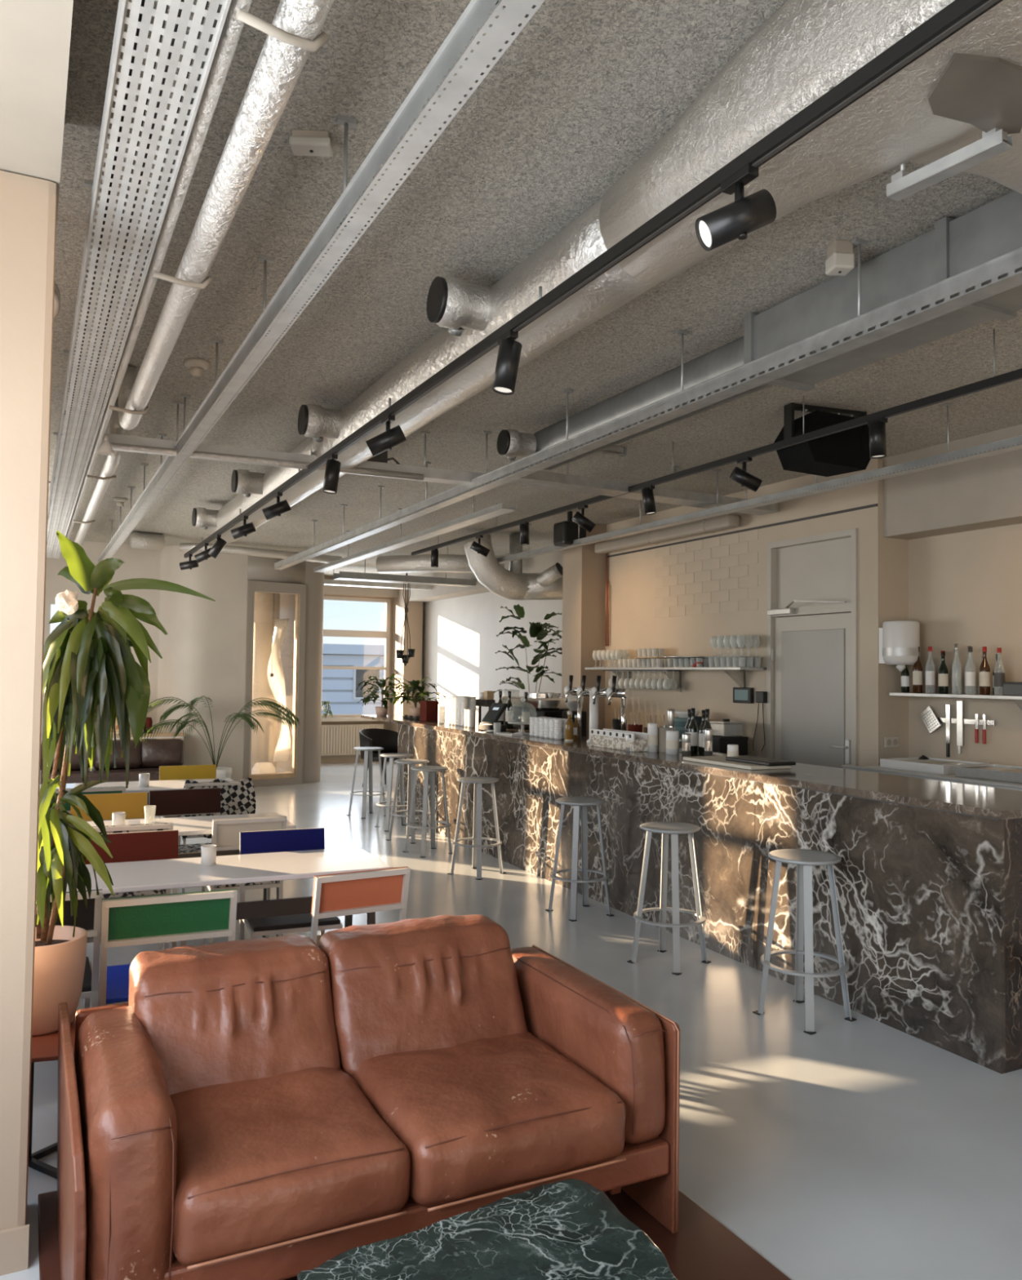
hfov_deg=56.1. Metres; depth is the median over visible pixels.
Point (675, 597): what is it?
wall
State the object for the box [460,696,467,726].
cup stack
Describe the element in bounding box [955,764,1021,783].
food tray
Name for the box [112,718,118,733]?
bottle
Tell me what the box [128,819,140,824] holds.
menu card
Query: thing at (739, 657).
glass
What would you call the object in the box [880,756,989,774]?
food tray
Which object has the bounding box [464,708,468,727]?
cup stack
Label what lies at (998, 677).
bottle
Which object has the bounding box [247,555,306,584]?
wall
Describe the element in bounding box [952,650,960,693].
bottle
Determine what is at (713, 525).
conduit
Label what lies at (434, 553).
spotlight
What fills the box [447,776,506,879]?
bar stool
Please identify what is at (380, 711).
plant pot
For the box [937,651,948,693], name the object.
bottle
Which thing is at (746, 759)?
cutting board
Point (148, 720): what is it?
vase
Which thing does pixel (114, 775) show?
bench
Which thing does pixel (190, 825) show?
cafe table
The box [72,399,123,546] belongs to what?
pipe
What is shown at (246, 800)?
armchair
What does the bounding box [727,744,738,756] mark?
canister
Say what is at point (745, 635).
wine glass
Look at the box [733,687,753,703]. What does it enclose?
wall display
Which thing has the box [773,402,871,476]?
loudspeaker
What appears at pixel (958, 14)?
track
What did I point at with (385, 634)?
window
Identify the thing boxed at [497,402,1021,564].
cable tray
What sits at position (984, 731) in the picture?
kitchen knife
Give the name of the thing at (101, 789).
cafe chair
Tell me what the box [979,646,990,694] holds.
bottle
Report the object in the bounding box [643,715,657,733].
pot
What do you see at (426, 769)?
bar stool
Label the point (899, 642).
dispenser
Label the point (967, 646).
bottle
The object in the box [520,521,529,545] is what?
spotlight
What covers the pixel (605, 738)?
caddy
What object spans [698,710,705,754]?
wine bottle
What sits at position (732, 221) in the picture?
spotlight
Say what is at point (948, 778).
countertop
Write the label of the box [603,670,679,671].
rail
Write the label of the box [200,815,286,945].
cafe chair
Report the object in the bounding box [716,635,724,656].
wine glass
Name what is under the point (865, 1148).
floor
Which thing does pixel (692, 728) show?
wine bottle
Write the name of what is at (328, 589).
trim
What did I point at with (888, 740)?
cup
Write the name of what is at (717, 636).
bowl
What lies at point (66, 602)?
wall lamp
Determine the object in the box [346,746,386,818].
bar stool
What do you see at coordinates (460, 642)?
wall
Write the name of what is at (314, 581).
wall
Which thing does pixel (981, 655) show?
bottle
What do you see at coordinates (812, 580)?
door
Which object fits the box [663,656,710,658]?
serving tray
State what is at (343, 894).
cafe chair
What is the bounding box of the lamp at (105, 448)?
[96,435,115,455]
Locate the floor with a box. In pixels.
[0,761,1021,1279]
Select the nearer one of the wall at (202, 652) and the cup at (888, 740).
the cup at (888, 740)
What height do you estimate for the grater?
0.213 m
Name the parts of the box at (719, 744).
lid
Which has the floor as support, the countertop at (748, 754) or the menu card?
the countertop at (748, 754)
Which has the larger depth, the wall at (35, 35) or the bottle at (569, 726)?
the bottle at (569, 726)
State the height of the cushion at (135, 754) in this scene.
0.358 m
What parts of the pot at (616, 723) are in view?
pot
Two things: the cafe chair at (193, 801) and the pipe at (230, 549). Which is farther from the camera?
the pipe at (230, 549)
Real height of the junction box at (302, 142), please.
0.053 m
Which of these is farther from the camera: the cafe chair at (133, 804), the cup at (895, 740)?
the cup at (895, 740)
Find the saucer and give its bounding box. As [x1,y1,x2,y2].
[484,729,493,732]
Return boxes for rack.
[475,690,495,724]
[937,717,995,725]
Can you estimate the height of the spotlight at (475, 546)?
0.219 m
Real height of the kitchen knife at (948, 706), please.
0.390 m
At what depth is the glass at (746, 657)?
8.36 m
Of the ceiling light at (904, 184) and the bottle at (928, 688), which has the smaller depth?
the ceiling light at (904, 184)
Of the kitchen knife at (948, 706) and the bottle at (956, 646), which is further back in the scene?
the kitchen knife at (948, 706)
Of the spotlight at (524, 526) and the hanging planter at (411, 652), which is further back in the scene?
the hanging planter at (411, 652)
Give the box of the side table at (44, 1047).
[28,1011,76,1178]
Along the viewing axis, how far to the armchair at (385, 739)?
13.77 m
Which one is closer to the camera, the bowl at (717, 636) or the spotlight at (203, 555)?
the bowl at (717, 636)
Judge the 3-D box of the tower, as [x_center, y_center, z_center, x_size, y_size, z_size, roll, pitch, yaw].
[0.651,0.543,7.509,0.164,0.532,0.867,2,-2,-27]
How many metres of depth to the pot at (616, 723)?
7.27 m
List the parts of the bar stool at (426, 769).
leg, leg, seat, leg, leg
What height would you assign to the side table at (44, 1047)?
0.405 m
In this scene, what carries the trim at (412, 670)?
attached to the wall at (460, 642)
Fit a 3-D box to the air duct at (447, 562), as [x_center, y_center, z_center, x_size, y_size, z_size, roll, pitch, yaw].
[-0.936,-1.068,12.652,1.714,0.366,0.414,0,-2,6]
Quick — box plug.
[752,691,767,751]
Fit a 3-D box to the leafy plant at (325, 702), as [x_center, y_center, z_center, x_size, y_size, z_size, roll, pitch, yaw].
[-3.252,1.218,16.774,0.235,0.302,0.312,2,-2,-27]
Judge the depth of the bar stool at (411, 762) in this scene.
9.20 m
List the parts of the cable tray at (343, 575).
rail, rail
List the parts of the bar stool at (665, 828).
leg, leg, seat, leg, leg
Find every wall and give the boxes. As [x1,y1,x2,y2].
[0,0,73,224]
[40,538,81,784]
[80,541,248,781]
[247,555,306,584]
[276,560,324,783]
[321,576,393,730]
[421,591,562,722]
[604,457,908,766]
[908,523,1021,766]
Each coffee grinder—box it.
[502,688,519,724]
[562,695,586,736]
[664,710,699,747]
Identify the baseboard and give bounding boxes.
[0,1224,29,1275]
[320,755,373,763]
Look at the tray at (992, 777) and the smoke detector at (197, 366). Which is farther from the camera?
the tray at (992, 777)
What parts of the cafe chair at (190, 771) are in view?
seat, panel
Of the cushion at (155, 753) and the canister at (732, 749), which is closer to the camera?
the canister at (732, 749)
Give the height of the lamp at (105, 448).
0.105 m
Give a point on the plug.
(761, 696)
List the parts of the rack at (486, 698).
leg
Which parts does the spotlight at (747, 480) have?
stem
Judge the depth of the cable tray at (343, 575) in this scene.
13.91 m
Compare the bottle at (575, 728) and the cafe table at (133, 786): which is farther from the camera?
the bottle at (575, 728)
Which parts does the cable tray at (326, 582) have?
rail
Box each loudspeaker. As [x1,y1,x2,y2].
[553,511,586,547]
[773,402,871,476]
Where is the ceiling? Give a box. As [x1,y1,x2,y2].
[47,0,1021,577]
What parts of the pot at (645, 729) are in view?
pot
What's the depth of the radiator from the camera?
16.91 m
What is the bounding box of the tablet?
[478,702,507,730]
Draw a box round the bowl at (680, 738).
[679,737,681,747]
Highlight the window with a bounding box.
[321,595,390,721]
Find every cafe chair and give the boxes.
[35,888,102,1008]
[54,786,125,813]
[70,791,146,821]
[75,830,186,1011]
[93,822,173,950]
[97,888,237,1006]
[149,787,226,853]
[159,764,216,817]
[177,781,240,893]
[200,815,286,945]
[239,827,342,940]
[307,866,410,946]
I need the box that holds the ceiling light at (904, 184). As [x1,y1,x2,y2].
[886,127,1013,201]
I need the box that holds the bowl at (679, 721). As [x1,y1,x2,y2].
[675,716,688,726]
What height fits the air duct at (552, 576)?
0.304 m
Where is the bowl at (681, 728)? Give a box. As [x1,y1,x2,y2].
[664,724,684,737]
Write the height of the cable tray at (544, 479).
0.282 m
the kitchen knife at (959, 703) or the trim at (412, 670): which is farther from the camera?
the trim at (412, 670)
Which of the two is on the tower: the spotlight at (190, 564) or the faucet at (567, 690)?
the faucet at (567, 690)
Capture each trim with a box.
[250,591,279,774]
[324,585,398,597]
[391,588,422,732]
[408,542,563,601]
[561,524,606,736]
[608,503,877,557]
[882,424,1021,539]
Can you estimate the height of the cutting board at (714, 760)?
0.022 m
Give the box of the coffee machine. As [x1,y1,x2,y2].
[502,693,582,728]
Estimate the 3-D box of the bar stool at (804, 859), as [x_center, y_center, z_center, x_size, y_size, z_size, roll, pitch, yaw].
[1.392,1.403,4.549,0.400,0.759,0.400,2,-3,-35]
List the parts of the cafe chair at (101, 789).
rail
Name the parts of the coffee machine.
cup rail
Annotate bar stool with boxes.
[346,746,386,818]
[374,753,416,831]
[386,759,431,844]
[402,765,453,857]
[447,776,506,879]
[545,796,614,921]
[626,821,711,975]
[752,848,856,1035]
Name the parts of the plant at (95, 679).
stem, stem, stem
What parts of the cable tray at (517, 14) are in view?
hanger rod, hanger rod, hanger rod, hanger rod, hanger rod, hanger rod, hanger rod, hanger rod, hanger rod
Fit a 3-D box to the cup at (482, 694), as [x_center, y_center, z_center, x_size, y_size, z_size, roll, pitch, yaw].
[-0.295,0.581,9.947,0.060,0.070,0.058,2,-2,-27]
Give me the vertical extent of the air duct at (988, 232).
0.300 m
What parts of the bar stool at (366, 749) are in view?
leg, leg, seat, leg, leg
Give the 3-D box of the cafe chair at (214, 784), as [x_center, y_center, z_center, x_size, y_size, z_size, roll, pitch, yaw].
[-2.231,1.427,7.059,0.381,0.803,0.481,2,-2,-24]
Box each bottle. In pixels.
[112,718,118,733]
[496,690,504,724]
[505,691,513,728]
[521,692,529,729]
[564,711,573,741]
[573,715,577,739]
[684,709,691,733]
[688,707,697,754]
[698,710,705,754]
[702,708,711,755]
[901,664,909,693]
[912,646,922,693]
[924,646,935,693]
[924,657,934,693]
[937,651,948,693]
[951,644,961,693]
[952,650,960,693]
[964,645,975,694]
[964,646,976,694]
[978,655,982,694]
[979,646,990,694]
[992,653,1003,695]
[993,647,1004,695]
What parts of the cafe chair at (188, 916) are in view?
post, seat frame, seat, rail, panel, rail, post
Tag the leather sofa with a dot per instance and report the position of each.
(277, 1108)
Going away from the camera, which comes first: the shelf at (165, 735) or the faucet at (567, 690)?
the faucet at (567, 690)
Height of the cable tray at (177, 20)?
0.388 m
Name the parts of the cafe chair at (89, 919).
panel, rail, seat frame, seat, leg, rail, post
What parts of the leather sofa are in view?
panel, panel, rail, panel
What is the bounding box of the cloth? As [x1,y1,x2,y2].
[918,755,928,759]
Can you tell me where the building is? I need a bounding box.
[321,644,384,715]
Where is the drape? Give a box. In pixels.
[266,593,290,761]
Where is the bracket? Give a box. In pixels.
[598,445,626,456]
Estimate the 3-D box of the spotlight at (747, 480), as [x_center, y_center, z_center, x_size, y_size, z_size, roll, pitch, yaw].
[1.524,-1.071,6.218,0.206,0.218,0.110,0,-2,6]
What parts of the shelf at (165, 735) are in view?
drawer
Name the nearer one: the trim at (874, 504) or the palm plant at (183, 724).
the trim at (874, 504)
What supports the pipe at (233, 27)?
attached to the cable tray at (177, 20)
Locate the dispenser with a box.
[878,620,919,671]
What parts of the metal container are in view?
lid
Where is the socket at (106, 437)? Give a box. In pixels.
[103,435,108,440]
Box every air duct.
[191,0,1021,543]
[376,546,504,573]
[463,533,563,599]
[497,190,1021,470]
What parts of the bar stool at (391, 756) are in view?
leg, leg, seat, leg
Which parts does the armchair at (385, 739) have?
leg, seat, leg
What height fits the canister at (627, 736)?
0.120 m
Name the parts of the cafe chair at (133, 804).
rail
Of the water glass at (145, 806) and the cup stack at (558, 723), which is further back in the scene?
the cup stack at (558, 723)
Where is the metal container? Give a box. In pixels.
[709,719,745,737]
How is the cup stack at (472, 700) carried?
on the bar counter at (928, 875)
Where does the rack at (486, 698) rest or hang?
on the bar counter at (928, 875)
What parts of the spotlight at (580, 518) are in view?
stem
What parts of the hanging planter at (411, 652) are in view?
pot, pot, pot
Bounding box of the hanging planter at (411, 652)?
[395,573,415,666]
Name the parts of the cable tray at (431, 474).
hanger rod, rail, hanger rod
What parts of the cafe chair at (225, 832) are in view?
leg, post, rail, seat frame, seat, panel, rail, leg, post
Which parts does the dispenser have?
plate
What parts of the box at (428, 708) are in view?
lid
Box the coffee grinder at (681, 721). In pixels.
[664,710,699,747]
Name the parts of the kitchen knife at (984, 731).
handle, blade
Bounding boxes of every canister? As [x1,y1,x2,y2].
[625,733,635,751]
[647,723,657,752]
[666,708,675,730]
[666,730,679,755]
[681,733,691,756]
[704,728,712,755]
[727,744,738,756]
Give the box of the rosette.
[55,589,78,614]
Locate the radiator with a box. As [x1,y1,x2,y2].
[320,724,383,762]
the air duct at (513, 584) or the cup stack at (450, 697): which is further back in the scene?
the air duct at (513, 584)
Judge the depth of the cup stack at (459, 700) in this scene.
9.76 m
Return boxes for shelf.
[89,732,185,768]
[584,666,766,692]
[888,692,1021,711]
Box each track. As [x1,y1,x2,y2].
[183,0,1003,558]
[411,328,1021,555]
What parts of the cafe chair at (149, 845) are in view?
leg, seat frame, panel, rail, post, leg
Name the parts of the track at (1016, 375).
hanger rod, hanger rod, hanger rod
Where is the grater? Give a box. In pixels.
[919,705,942,733]
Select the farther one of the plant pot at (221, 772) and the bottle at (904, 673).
the plant pot at (221, 772)
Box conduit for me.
[594,514,738,554]
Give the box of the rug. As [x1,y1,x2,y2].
[37,1189,791,1279]
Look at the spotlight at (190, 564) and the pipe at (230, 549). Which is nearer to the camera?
the spotlight at (190, 564)
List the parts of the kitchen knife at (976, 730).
handle, blade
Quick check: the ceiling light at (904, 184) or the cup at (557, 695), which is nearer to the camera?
the ceiling light at (904, 184)
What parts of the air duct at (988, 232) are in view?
damper knob, outlet spout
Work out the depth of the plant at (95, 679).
3.21 m
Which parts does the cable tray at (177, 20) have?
hanger rod, hanger rod, rail, hanger rod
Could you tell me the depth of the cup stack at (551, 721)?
7.95 m
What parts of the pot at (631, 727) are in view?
pot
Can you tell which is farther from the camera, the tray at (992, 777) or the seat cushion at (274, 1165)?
the tray at (992, 777)
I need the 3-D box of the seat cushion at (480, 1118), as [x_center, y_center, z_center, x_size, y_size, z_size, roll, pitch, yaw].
[-0.095,1.339,2.764,0.641,0.232,0.671,2,-2,-27]
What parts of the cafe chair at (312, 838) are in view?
post, leg, panel, rail, seat frame, seat, post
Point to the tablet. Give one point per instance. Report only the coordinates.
(495, 711)
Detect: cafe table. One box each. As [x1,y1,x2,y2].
[39,777,234,816]
[66,846,391,932]
[86,812,296,937]
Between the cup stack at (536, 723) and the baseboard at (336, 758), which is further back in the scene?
the baseboard at (336, 758)
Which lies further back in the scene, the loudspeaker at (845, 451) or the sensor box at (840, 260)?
the loudspeaker at (845, 451)
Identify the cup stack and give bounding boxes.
[438,706,445,723]
[448,695,455,724]
[450,696,454,724]
[453,696,457,725]
[457,696,461,725]
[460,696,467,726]
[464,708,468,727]
[466,696,469,709]
[466,709,475,728]
[468,696,475,725]
[528,716,537,736]
[533,717,539,737]
[538,717,546,737]
[543,718,550,737]
[548,718,555,738]
[553,719,563,739]
[558,718,565,738]
[563,719,573,739]
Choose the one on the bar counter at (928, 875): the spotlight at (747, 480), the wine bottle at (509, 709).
the wine bottle at (509, 709)
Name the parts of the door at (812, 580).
inset panel, transom panel, handle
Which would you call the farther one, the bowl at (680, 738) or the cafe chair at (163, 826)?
the bowl at (680, 738)
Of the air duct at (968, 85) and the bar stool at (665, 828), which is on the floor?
the bar stool at (665, 828)
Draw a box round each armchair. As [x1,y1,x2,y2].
[178,777,255,839]
[359,728,398,787]
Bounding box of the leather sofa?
[57,914,679,1279]
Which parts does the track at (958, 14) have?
hanger rod, hanger rod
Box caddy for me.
[589,728,647,751]
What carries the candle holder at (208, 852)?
on the cafe table at (183, 873)
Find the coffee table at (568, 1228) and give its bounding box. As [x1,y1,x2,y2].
[297,1178,677,1279]
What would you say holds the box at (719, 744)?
on the countertop at (748, 754)
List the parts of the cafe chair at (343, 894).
seat, post, panel, rail, rail, post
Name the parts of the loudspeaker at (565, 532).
mounting arm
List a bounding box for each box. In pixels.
[288,129,333,156]
[365,449,399,464]
[419,700,438,720]
[697,735,748,755]
[825,240,854,275]
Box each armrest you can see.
[75,1005,177,1279]
[511,946,665,1143]
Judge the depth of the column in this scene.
2.60 m
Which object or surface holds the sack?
on the floor
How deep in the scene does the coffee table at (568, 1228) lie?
2.09 m
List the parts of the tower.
support leg, support leg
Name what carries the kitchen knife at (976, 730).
attached to the rack at (966, 721)
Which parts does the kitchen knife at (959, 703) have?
handle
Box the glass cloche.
[507,697,529,734]
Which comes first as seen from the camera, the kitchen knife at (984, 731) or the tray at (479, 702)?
the kitchen knife at (984, 731)
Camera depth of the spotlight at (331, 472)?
5.75 m
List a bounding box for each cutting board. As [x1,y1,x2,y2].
[683,755,791,769]
[725,755,795,766]
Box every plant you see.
[35,530,215,944]
[139,695,300,768]
[321,701,333,717]
[355,672,412,708]
[388,677,447,707]
[493,604,562,693]
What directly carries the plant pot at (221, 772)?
on the floor
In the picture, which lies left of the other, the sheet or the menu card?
the menu card
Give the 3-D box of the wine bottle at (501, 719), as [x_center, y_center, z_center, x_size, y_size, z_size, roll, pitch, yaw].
[-0.108,0.696,9.667,0.081,0.364,0.080,2,-2,-27]
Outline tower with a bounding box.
[564,675,631,742]
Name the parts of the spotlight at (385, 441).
stem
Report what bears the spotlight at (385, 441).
hanging from the track at (958, 14)
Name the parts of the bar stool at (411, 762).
leg, leg, seat, leg, leg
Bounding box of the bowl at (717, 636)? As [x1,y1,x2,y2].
[716,635,724,647]
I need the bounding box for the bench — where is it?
[40,767,159,804]
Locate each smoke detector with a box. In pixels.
[53,282,60,318]
[112,497,128,506]
[183,358,209,377]
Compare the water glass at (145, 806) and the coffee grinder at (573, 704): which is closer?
the water glass at (145, 806)
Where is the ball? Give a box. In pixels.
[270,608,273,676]
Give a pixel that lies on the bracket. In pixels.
(622, 451)
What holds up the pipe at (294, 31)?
attached to the ceiling
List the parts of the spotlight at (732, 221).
stem, tilt knob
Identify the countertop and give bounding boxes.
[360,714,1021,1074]
[739,753,760,756]
[841,764,1021,791]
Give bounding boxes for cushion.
[40,740,90,771]
[92,739,142,769]
[128,933,340,1094]
[139,738,184,768]
[169,1066,410,1266]
[318,914,527,1076]
[351,1030,626,1207]
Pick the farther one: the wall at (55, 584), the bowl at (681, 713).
the wall at (55, 584)
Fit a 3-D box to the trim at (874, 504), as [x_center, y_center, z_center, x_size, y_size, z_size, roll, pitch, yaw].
[1.939,-0.985,9.062,0.010,0.020,3.850,2,-2,-27]
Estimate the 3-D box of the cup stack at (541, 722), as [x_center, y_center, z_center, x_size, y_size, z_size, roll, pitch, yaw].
[0.274,0.745,8.140,0.078,0.165,0.078,2,-2,-27]
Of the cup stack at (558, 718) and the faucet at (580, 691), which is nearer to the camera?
the faucet at (580, 691)
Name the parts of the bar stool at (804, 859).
leg, leg, seat, leg, leg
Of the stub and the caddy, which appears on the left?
the stub
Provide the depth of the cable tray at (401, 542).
9.22 m
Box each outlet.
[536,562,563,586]
[884,736,898,747]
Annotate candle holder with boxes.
[112,811,125,825]
[138,773,149,786]
[200,844,217,866]
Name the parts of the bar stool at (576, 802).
leg, leg, seat, leg, leg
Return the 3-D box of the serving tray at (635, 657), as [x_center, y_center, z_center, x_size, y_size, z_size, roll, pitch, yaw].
[1.413,0.183,9.686,0.320,0.012,0.320,2,-2,-27]
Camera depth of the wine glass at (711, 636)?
8.67 m
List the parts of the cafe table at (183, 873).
leg, leg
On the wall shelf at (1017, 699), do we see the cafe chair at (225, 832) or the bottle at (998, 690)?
the bottle at (998, 690)
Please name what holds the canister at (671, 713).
on the bar counter at (928, 875)
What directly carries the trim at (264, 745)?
attached to the wall at (314, 581)
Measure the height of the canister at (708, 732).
0.190 m
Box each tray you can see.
[46,0,231,559]
[97,0,545,563]
[102,400,485,484]
[274,237,1021,569]
[313,495,516,572]
[324,568,431,590]
[333,554,475,586]
[475,698,495,706]
[495,732,522,736]
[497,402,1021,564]
[506,462,777,515]
[635,657,666,658]
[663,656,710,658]
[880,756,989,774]
[880,765,955,774]
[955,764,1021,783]
[955,774,1021,783]
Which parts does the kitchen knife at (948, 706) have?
handle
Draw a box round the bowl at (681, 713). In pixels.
[675,710,699,717]
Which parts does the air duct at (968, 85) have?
outlet spout, outlet spout, damper knob, outlet spout, damper knob, outlet spout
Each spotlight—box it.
[179,553,198,569]
[194,542,211,562]
[208,533,226,558]
[231,515,256,539]
[262,492,291,519]
[322,453,341,493]
[365,414,406,456]
[431,548,438,567]
[470,535,489,557]
[492,329,522,395]
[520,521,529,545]
[571,504,595,533]
[641,484,656,515]
[695,164,776,251]
[729,457,762,492]
[867,417,887,458]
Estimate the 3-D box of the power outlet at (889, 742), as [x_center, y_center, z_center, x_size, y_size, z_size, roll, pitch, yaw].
[2.913,0.781,7.330,0.150,0.080,0.015,2,-2,-27]
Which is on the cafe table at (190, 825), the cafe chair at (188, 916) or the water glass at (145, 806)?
the water glass at (145, 806)
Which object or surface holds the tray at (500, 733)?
on the bar counter at (928, 875)
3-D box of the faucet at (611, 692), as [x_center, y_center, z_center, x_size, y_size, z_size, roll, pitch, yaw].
[0.746,0.380,7.250,0.089,0.222,0.144,2,-2,-27]
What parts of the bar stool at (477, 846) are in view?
leg, leg, seat, leg, leg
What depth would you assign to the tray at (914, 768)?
6.34 m
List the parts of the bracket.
plate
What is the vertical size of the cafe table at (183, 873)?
0.736 m
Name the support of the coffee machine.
on the countertop
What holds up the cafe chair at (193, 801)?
on the floor
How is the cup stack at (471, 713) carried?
on the bar counter at (928, 875)
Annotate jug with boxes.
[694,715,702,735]
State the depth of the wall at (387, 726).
17.42 m
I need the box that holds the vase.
[143,717,152,733]
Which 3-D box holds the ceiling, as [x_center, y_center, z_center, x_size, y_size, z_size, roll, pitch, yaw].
[0.581,-1.487,7.799,10.400,0.150,20.700,2,-2,-27]
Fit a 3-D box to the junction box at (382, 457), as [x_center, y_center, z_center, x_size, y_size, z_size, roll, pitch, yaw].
[-0.927,-1.257,6.601,0.374,0.134,0.080,2,-2,-27]
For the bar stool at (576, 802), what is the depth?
6.45 m
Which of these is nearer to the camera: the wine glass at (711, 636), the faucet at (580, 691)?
the faucet at (580, 691)
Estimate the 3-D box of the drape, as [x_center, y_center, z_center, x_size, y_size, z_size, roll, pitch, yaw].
[-3.477,0.309,14.469,0.398,3.047,0.323,2,-2,-27]
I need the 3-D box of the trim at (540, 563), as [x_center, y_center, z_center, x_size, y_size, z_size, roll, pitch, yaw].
[-0.193,-0.981,14.189,0.380,0.420,6.380,2,-2,-27]
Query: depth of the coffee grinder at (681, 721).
8.83 m
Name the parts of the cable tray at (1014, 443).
hanger rod, hanger rod, hanger rod, hanger rod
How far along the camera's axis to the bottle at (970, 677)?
6.71 m
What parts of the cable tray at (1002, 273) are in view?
hanger rod, hanger rod, hanger rod, hanger rod, hanger rod, hanger rod, hanger rod, hanger rod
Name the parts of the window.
sill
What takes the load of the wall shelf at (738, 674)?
attached to the wall at (675, 597)
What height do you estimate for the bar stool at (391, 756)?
0.759 m
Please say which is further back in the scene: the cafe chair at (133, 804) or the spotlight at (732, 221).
the cafe chair at (133, 804)
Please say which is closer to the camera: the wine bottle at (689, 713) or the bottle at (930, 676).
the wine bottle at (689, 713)
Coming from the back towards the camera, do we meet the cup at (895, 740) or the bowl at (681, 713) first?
the bowl at (681, 713)
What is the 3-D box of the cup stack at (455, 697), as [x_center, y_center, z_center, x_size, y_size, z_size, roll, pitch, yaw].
[-0.547,0.730,9.866,0.078,0.300,0.078,2,-2,-27]
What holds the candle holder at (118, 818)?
on the cafe table at (190, 825)
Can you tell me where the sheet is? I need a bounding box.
[705,656,761,657]
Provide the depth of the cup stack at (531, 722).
8.27 m
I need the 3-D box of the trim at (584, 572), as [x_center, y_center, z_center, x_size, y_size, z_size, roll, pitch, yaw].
[0.819,0.352,10.849,0.320,3.300,0.420,2,-2,-27]
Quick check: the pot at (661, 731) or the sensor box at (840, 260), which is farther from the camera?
the pot at (661, 731)
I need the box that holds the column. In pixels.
[0,170,57,1230]
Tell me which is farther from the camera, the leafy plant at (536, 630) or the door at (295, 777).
the door at (295, 777)
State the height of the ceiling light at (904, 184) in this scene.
0.407 m
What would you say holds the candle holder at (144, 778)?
on the cafe table at (133, 786)
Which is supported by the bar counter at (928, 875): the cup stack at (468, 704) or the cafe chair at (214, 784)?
the cup stack at (468, 704)
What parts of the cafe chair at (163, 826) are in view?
rail, seat, panel, seat frame, leg, post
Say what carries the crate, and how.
on the wall shelf at (1017, 699)
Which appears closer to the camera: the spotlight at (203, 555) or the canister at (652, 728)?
the canister at (652, 728)
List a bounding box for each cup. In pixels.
[480,692,484,699]
[547,693,555,697]
[554,693,562,697]
[886,738,891,745]
[893,738,897,745]
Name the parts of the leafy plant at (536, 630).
stem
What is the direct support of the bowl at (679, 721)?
on the coffee grinder at (681, 721)
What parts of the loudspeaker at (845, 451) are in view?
yoke arm, yoke arm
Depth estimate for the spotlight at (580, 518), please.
7.98 m
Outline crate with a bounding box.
[1002,682,1021,695]
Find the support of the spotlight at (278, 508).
hanging from the track at (958, 14)
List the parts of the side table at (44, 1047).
post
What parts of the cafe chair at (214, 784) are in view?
leg, post, seat frame, panel, rail, post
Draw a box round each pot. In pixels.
[31,925,87,1036]
[216,767,231,778]
[375,706,388,715]
[408,706,420,716]
[612,706,626,729]
[627,712,642,732]
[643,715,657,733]
[657,714,671,751]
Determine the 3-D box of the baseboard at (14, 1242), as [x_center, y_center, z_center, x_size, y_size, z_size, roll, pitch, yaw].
[-1.759,1.609,2.326,1.051,0.110,0.015,2,-2,-27]
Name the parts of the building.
pane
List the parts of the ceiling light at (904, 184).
hanger rod, hanger rod, rail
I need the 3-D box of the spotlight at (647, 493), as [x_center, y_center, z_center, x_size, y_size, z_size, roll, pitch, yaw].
[1.032,-1.045,7.172,0.112,0.212,0.092,0,-2,27]
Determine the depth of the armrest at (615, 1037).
2.81 m
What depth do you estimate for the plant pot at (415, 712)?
11.76 m
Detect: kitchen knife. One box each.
[946,704,950,757]
[956,700,963,754]
[974,713,978,742]
[982,714,986,743]
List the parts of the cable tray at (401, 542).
hanger rod, hanger rod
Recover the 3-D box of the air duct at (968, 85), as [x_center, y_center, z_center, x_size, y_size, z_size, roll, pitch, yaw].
[-0.417,-1.314,5.784,1.500,0.361,10.020,2,-2,-27]
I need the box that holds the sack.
[251,762,275,773]
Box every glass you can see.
[144,804,155,822]
[493,723,501,732]
[710,635,718,657]
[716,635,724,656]
[738,657,746,666]
[744,635,752,656]
[746,657,754,666]
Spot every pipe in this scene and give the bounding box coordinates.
[60,0,252,555]
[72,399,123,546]
[98,442,424,479]
[109,0,334,430]
[178,542,342,563]
[604,552,609,646]
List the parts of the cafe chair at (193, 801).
panel, rail, seat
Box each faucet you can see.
[564,675,573,702]
[576,675,586,703]
[591,675,602,704]
[606,675,617,705]
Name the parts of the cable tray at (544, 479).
hanger rod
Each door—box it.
[243,580,306,786]
[766,528,857,768]
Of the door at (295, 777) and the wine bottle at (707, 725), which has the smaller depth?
the wine bottle at (707, 725)
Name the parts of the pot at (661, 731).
pot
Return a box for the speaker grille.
[821,422,862,458]
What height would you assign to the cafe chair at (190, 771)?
0.803 m
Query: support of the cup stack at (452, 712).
on the bar counter at (928, 875)
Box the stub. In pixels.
[128,531,164,550]
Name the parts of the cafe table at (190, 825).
leg, leg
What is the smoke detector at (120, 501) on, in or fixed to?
attached to the ceiling
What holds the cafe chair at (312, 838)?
on the floor

